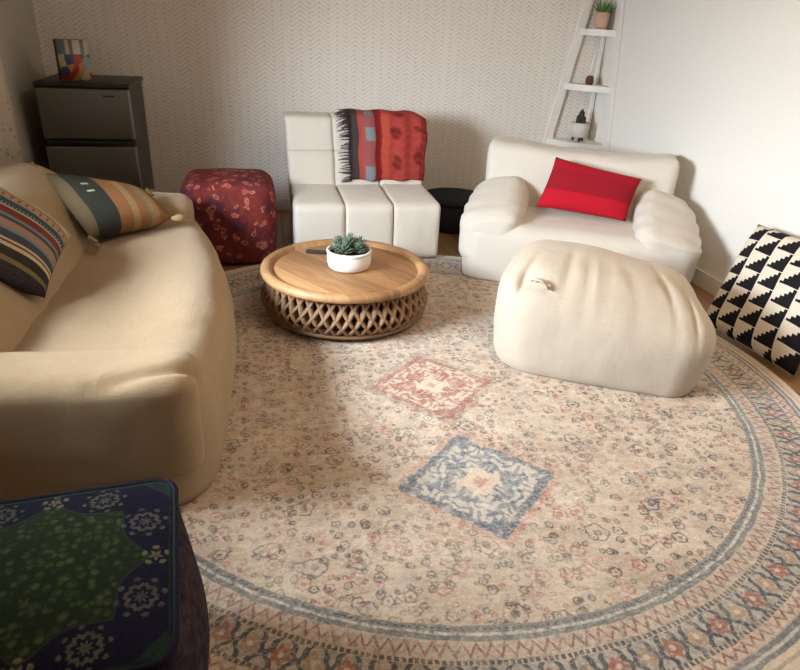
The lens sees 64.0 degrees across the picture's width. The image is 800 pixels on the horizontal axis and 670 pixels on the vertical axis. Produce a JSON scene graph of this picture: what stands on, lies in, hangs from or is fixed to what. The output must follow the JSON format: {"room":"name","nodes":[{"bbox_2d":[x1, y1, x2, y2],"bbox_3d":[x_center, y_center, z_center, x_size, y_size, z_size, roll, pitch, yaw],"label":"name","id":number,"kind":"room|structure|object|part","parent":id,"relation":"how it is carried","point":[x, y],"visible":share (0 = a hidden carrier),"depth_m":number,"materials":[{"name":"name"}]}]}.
{"room":"living room","nodes":[
{"label":"living room","id":0,"kind":"room"},
{"bbox_2d":[0,0,49,169],"bbox_3d":[-1.533,-0.469,0.888,0.120,2.400,6.383,-3,27,-12],"label":"wall","id":1,"kind":"structure","parent":0,"point":[20,50],"depth_m":3.49,"materials":[{"name":"grey paint"}]},
{"bbox_2d":[0,53,22,163],"bbox_3d":[-1.899,-1.037,2.987,0.061,1.120,0.500,-3,27,-12],"label":"curtain","id":2,"kind":"object","parent":1,"relation":"hanging from","point":[10,151],"visible":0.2,"depth_m":3.08,"materials":[{"name":"fabric"}]},
{"bbox_2d":[32,0,606,197],"bbox_3d":[-0.364,-1.996,4.104,3.843,2.400,0.120,-3,27,-12],"label":"wall","id":3,"kind":"structure","parent":0,"point":[220,77],"depth_m":4.17,"materials":[{"name":"paper"}]},
{"bbox_2d":[276,198,290,210],"bbox_3d":[-0.408,-0.932,4.556,3.563,0.090,0.016,-3,27,-12],"label":"baseboard","id":4,"kind":"structure","parent":3,"relation":"attached to","point":[282,204],"depth_m":4.46,"materials":[{"name":"white paint"}]},
{"bbox_2d":[222,211,799,395],"bbox_3d":[0.225,0.565,1.817,3.843,0.100,6.623,-3,27,-12],"label":"floor","id":5,"kind":"structure","parent":0,"point":[448,244],"depth_m":3.49,"materials":[{"name":"brown wood"}]},
{"bbox_2d":[32,73,154,191],"bbox_3d":[-1.742,-1.042,3.758,0.470,0.862,0.492,-3,27,-12],"label":"mini fridge","id":6,"kind":"object","parent":5,"relation":"on","point":[97,127],"visible":0.63,"depth_m":3.48,"materials":[{"name":"black plastic"}]},
{"bbox_2d":[53,39,92,80],"bbox_3d":[-1.757,-1.477,3.436,0.155,0.200,0.079,-15,32,-33],"label":"framed picture","id":7,"kind":"object","parent":6,"relation":"on","point":[72,55],"visible":1,"depth_m":3.41,"materials":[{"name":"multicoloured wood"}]},
{"bbox_3d":[-1.685,-1.190,3.445,0.460,0.260,0.050,-3,27,-12],"label":"door","id":8,"kind":"part","parent":6,"relation":"part of","materials":[{"name":"metal"}]},
{"bbox_3d":[-1.722,-1.418,3.573,0.470,0.024,0.490,-3,27,-12],"label":"panel","id":9,"kind":"part","parent":6,"relation":"part of","materials":[{"name":"black plastic"}]},
{"bbox_3d":[-1.706,-0.812,3.632,0.460,0.505,0.050,-3,27,-12],"label":"door","id":10,"kind":"part","parent":6,"relation":"part of","materials":[{"name":"metal"}]},
{"bbox_2d":[180,168,276,263],"bbox_3d":[-0.941,-0.675,3.551,0.507,0.445,0.477,-3,27,-12],"label":"pouf","id":11,"kind":"object","parent":5,"relation":"on","point":[236,209],"visible":0.75,"depth_m":3.35,"materials":[{"name":"red fabric"}]},
{"bbox_2d":[427,188,472,233],"bbox_3d":[0.367,-0.846,4.325,0.456,0.219,0.456,-3,27,-12],"label":"side table","id":12,"kind":"object","parent":5,"relation":"on","point":[452,201],"visible":0.5,"depth_m":4.16,"materials":[{"name":"black fabric"}]},
{"bbox_3d":[0.372,-0.927,4.285,0.456,0.038,0.456,-3,27,-12],"label":"lid","id":13,"kind":"part","parent":12,"relation":"part of","materials":[{"name":"black fabric"}]},
{"bbox_2d":[179,255,799,669],"bbox_3d":[0.111,0.166,2.484,2.904,0.009,2.904,-3,27,-12],"label":"round rug","id":14,"kind":"object","parent":5,"relation":"on","point":[413,497],"visible":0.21,"depth_m":1.82,"materials":[{"name":"beige carpet"}]},
{"bbox_2d":[0,478,209,669],"bbox_3d":[-0.610,0.563,1.142,0.523,0.395,0.516,-5,28,-17],"label":"pouf","id":15,"kind":"object","parent":14,"relation":"on","point":[107,577],"visible":1,"depth_m":1.06,"materials":[{"name":"fabric"}]},
{"bbox_2d":[0,163,237,507],"bbox_3d":[-1.143,-0.190,2.327,1.082,0.640,1.867,-3,27,-12],"label":"sofa","id":16,"kind":"object","parent":14,"relation":"on","point":[124,369],"visible":0.74,"depth_m":1.78,"materials":[{"name":"beige fabric"}]},
{"bbox_2d":[0,186,70,297],"bbox_3d":[-1.265,-0.316,2.005,0.305,0.322,0.672,-4,27,-15],"label":"cushion","id":17,"kind":"object","parent":16,"relation":"on","point":[32,242],"visible":0.99,"depth_m":1.98,"materials":[{"name":"multicoloured fabric"}]},
{"bbox_3d":[-1.392,-0.222,2.246,0.538,0.536,1.688,-3,27,-12],"label":"backrest","id":18,"kind":"part","parent":16,"relation":"part of","materials":[{"name":"beige fabric"}]},
{"bbox_3d":[-0.968,0.221,1.662,0.878,0.347,0.250,-3,27,-12],"label":"arm","id":19,"kind":"part","parent":16,"relation":"part of","materials":[{"name":"beige fabric"}]},
{"bbox_2d":[28,161,185,251],"bbox_3d":[-1.193,-0.577,2.677,0.514,0.262,0.458,23,32,34],"label":"cushion","id":20,"kind":"object","parent":16,"relation":"on","point":[101,207],"visible":0.94,"depth_m":2.59,"materials":[{"name":"fabric"}]},
{"bbox_3d":[-1.351,-0.489,3.014,0.739,0.374,0.297,-3,27,-12],"label":"arm","id":21,"kind":"part","parent":16,"relation":"part of","materials":[{"name":"beige fabric"}]},
{"bbox_2d":[260,239,428,339],"bbox_3d":[-0.252,-0.223,2.960,0.772,0.226,0.771,5,26,4],"label":"coffee table","id":22,"kind":"object","parent":14,"relation":"on","point":[300,292],"visible":0.91,"depth_m":2.73,"materials":[{"name":"brown wood"}]},
{"bbox_2d":[306,249,326,253],"bbox_3d":[-0.374,-0.397,3.067,0.150,0.012,0.030,4,26,1],"label":"remote control","id":23,"kind":"object","parent":22,"relation":"on","point":[312,251],"visible":0.52,"depth_m":3.06,"materials":[{"name":"black plastic"}]},
{"bbox_2d":[326,233,371,272],"bbox_3d":[-0.229,-0.383,2.884,0.204,0.164,0.204,-3,27,-12],"label":"potted succulent","id":24,"kind":"object","parent":22,"relation":"on","point":[349,254],"visible":1,"depth_m":2.84,"materials":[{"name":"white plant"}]},
{"bbox_2d":[283,111,440,256],"bbox_3d":[-0.241,-0.908,3.816,0.859,0.696,0.833,-3,27,-12],"label":"chair","id":25,"kind":"object","parent":14,"relation":"on","point":[402,214],"visible":0.69,"depth_m":3.63,"materials":[{"name":"beige fabric"}]},
{"bbox_2d":[283,111,333,150],"bbox_3d":[-0.558,-1.240,3.890,0.295,0.197,0.281,-3,27,-12],"label":"cushion","id":26,"kind":"object","parent":25,"relation":"on","point":[303,131],"depth_m":3.80,"materials":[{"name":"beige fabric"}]},
{"bbox_2d":[286,148,334,197],"bbox_3d":[-0.547,-0.985,3.929,0.286,0.326,0.304,-3,27,-12],"label":"cushion","id":27,"kind":"object","parent":25,"relation":"on","point":[305,166],"depth_m":3.82,"materials":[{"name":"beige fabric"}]},
{"bbox_2d":[290,184,344,243],"bbox_3d":[-0.485,-0.669,3.716,0.282,0.332,0.540,-3,27,-12],"label":"seat cushion","id":28,"kind":"object","parent":25,"relation":"on","point":[317,210],"depth_m":3.48,"materials":[{"name":"beige fabric"}]},
{"bbox_2d":[329,112,348,150],"bbox_3d":[-0.283,-1.252,3.946,0.292,0.198,0.282,-3,27,-12],"label":"cushion","id":29,"kind":"object","parent":25,"relation":"on","point":[335,142],"depth_m":3.83,"materials":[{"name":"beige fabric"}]},
{"bbox_2d":[333,150,378,186],"bbox_3d":[-0.279,-0.997,3.985,0.283,0.328,0.302,-3,27,-12],"label":"cushion","id":30,"kind":"object","parent":25,"relation":"on","point":[337,165],"depth_m":3.86,"materials":[{"name":"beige fabric"}]},
{"bbox_2d":[336,184,392,244],"bbox_3d":[-0.221,-0.682,3.771,0.281,0.333,0.541,-3,27,-12],"label":"seat cushion","id":31,"kind":"object","parent":25,"relation":"on","point":[366,210],"depth_m":3.53,"materials":[{"name":"beige fabric"}]},
{"bbox_2d":[334,108,426,181],"bbox_3d":[-0.132,-1.181,3.958,0.559,0.398,0.361,-3,27,-12],"label":"throw blanket","id":32,"kind":"object","parent":25,"relation":"on","point":[383,144],"visible":0.98,"depth_m":3.84,"materials":[{"name":"red fabric"}]},
{"bbox_2d":[379,180,421,185],"bbox_3d":[-0.010,-1.009,4.040,0.284,0.327,0.306,-3,27,-12],"label":"cushion","id":33,"kind":"object","parent":25,"relation":"on","point":[381,182],"depth_m":3.93,"materials":[{"name":"beige fabric"}]},
{"bbox_2d":[380,184,440,256],"bbox_3d":[0.044,-0.694,3.826,0.283,0.332,0.541,-3,27,-12],"label":"seat cushion","id":34,"kind":"object","parent":25,"relation":"on","point":[414,214],"depth_m":3.59,"materials":[{"name":"beige fabric"}]},
{"bbox_2d":[458,135,700,283],"bbox_3d":[0.987,-0.675,3.539,1.242,0.646,0.798,9,27,12],"label":"armchair","id":35,"kind":"object","parent":14,"relation":"on","point":[501,215],"visible":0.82,"depth_m":3.40,"materials":[{"name":"beige fabric"}]},
{"bbox_3d":[0.529,-0.651,3.586,0.344,0.430,0.583,9,27,12],"label":"arm","id":36,"kind":"part","parent":35,"relation":"part of","materials":[{"name":"beige fabric"}]},
{"bbox_3d":[0.963,-0.521,3.598,1.156,0.317,0.759,9,27,12],"label":"seat","id":37,"kind":"part","parent":35,"relation":"part of","materials":[{"name":"beige fabric"}]},
{"bbox_3d":[1.020,-0.822,3.726,1.051,0.545,0.331,9,27,12],"label":"backrest","id":38,"kind":"part","parent":35,"relation":"part of","materials":[{"name":"beige fabric"}]},
{"bbox_2d":[536,157,641,220],"bbox_3d":[1.013,-0.784,3.431,0.522,0.275,0.163,10,27,13],"label":"cushion","id":39,"kind":"object","parent":35,"relation":"on","point":[571,186],"visible":1,"depth_m":3.39,"materials":[{"name":"red fabric"}]},
{"bbox_3d":[1.396,-0.507,3.408,0.345,0.428,0.585,9,27,12],"label":"arm","id":40,"kind":"part","parent":35,"relation":"part of","materials":[{"name":"beige fabric"}]},
{"bbox_2d":[494,239,715,396],"bbox_3d":[0.829,-0.117,2.638,0.843,0.432,0.611,9,27,12],"label":"ottoman","id":41,"kind":"object","parent":14,"relation":"on","point":[578,313],"visible":1,"depth_m":2.43,"materials":[{"name":"beige fabric"}]},
{"bbox_3d":[0.533,-0.199,2.438,0.086,0.037,0.035,21,32,32],"label":"handle","id":42,"kind":"part","parent":41,"relation":"part of","materials":[{"name":"beige fabric"}]},
{"bbox_2d":[542,0,624,150],"bbox_3d":[1.229,-1.742,4.279,0.429,1.950,0.429,-3,27,-12],"label":"corner shelf","id":43,"kind":"object","parent":5,"relation":"on","point":[548,139],"visible":0.58,"depth_m":4.38,"materials":[{"name":"white paint"}]},
{"bbox_3d":[1.246,-1.351,4.540,0.324,0.040,0.324,-3,27,-12],"label":"shelf","id":44,"kind":"part","parent":43,"relation":"part of","materials":[{"name":"white paint"}]},
{"bbox_2d":[570,109,589,141],"bbox_3d":[1.268,-1.477,4.504,0.130,0.220,0.130,-3,27,-12],"label":"potted cactus","id":45,"kind":"object","parent":43,"relation":"on","point":[579,129],"visible":1,"depth_m":4.47,"materials":[{"name":"grey ceramic"}]},
{"bbox_2d":[570,121,589,137],"bbox_3d":[1.266,-1.449,4.517,0.130,0.099,0.130,-3,27,-12],"label":"pot","id":46,"kind":"object","parent":45,"relation":"attached to","point":[578,129],"depth_m":4.47,"materials":[{"name":"grey ceramic"}]},
{"bbox_3d":[1.288,-1.702,4.407,0.262,0.040,0.262,-3,27,-12],"label":"shelf","id":47,"kind":"part","parent":43,"relation":"part of","materials":[{"name":"white paint"}]},
{"bbox_2d":[585,53,595,84],"bbox_3d":[1.303,-1.811,4.354,0.059,0.202,0.059,-3,27,-12],"label":"bud vase","id":48,"kind":"object","parent":43,"relation":"on","point":[589,80],"visible":1,"depth_m":4.36,"materials":[{"name":"brown ceramic"}]},
{"bbox_3d":[1.300,-1.747,4.386,0.059,0.058,0.059,-3,27,-12],"label":"pot","id":49,"kind":"part","parent":48,"relation":"part of","materials":[{"name":"brown ceramic"}]},
{"bbox_3d":[1.310,-1.835,4.350,0.026,0.155,0.018,-14,31,-31],"label":"stem","id":50,"kind":"part","parent":48,"relation":"part of","materials":[{"name":"white paint"}]},
{"bbox_3d":[1.328,-2.024,4.285,0.205,0.040,0.205,-3,27,-12],"label":"shelf","id":51,"kind":"part","parent":43,"relation":"part of","materials":[{"name":"white paint"}]},
{"bbox_3d":[1.382,-1.838,4.491,0.026,1.950,0.026,-3,27,-12],"label":"corner post","id":52,"kind":"part","parent":43,"relation":"part of","materials":[{"name":"white paint"}]},
{"bbox_2d":[593,0,615,28],"bbox_3d":[1.353,-2.131,4.242,0.163,0.189,0.139,15,29,23],"label":"potted plant","id":53,"kind":"object","parent":43,"relation":"on","point":[602,16],"visible":0.98,"depth_m":4.21,"materials":[{"name":"green plant"}]},
{"bbox_3d":[1.341,-2.089,4.255,0.098,0.101,0.098,-3,27,-12],"label":"pot","id":54,"kind":"part","parent":53,"relation":"part of","materials":[{"name":"ceramic"}]},
{"bbox_2d":[707,224,799,376],"bbox_3d":[1.625,-0.183,2.782,0.288,0.475,0.630,-3,27,-12],"label":"floor cushion","id":55,"kind":"object","parent":5,"relation":"on","point":[757,304],"visible":1,"depth_m":2.76,"materials":[{"name":"fabric"}]},
{"bbox_2d":[588,0,799,281],"bbox_3d":[2.109,-0.637,1.639,0.120,2.400,6.383,-3,27,-12],"label":"wall","id":56,"kind":"structure","parent":0,"point":[714,85],"depth_m":3.38,"materials":[{"name":"white paint"}]},
{"bbox_2d":[692,267,722,295],"bbox_3d":[1.985,0.399,2.137,0.016,0.090,6.343,-3,27,-12],"label":"baseboard","id":57,"kind":"structure","parent":56,"relation":"attached to","point":[707,282],"depth_m":3.48,"materials":[{"name":"white paint"}]}
]}

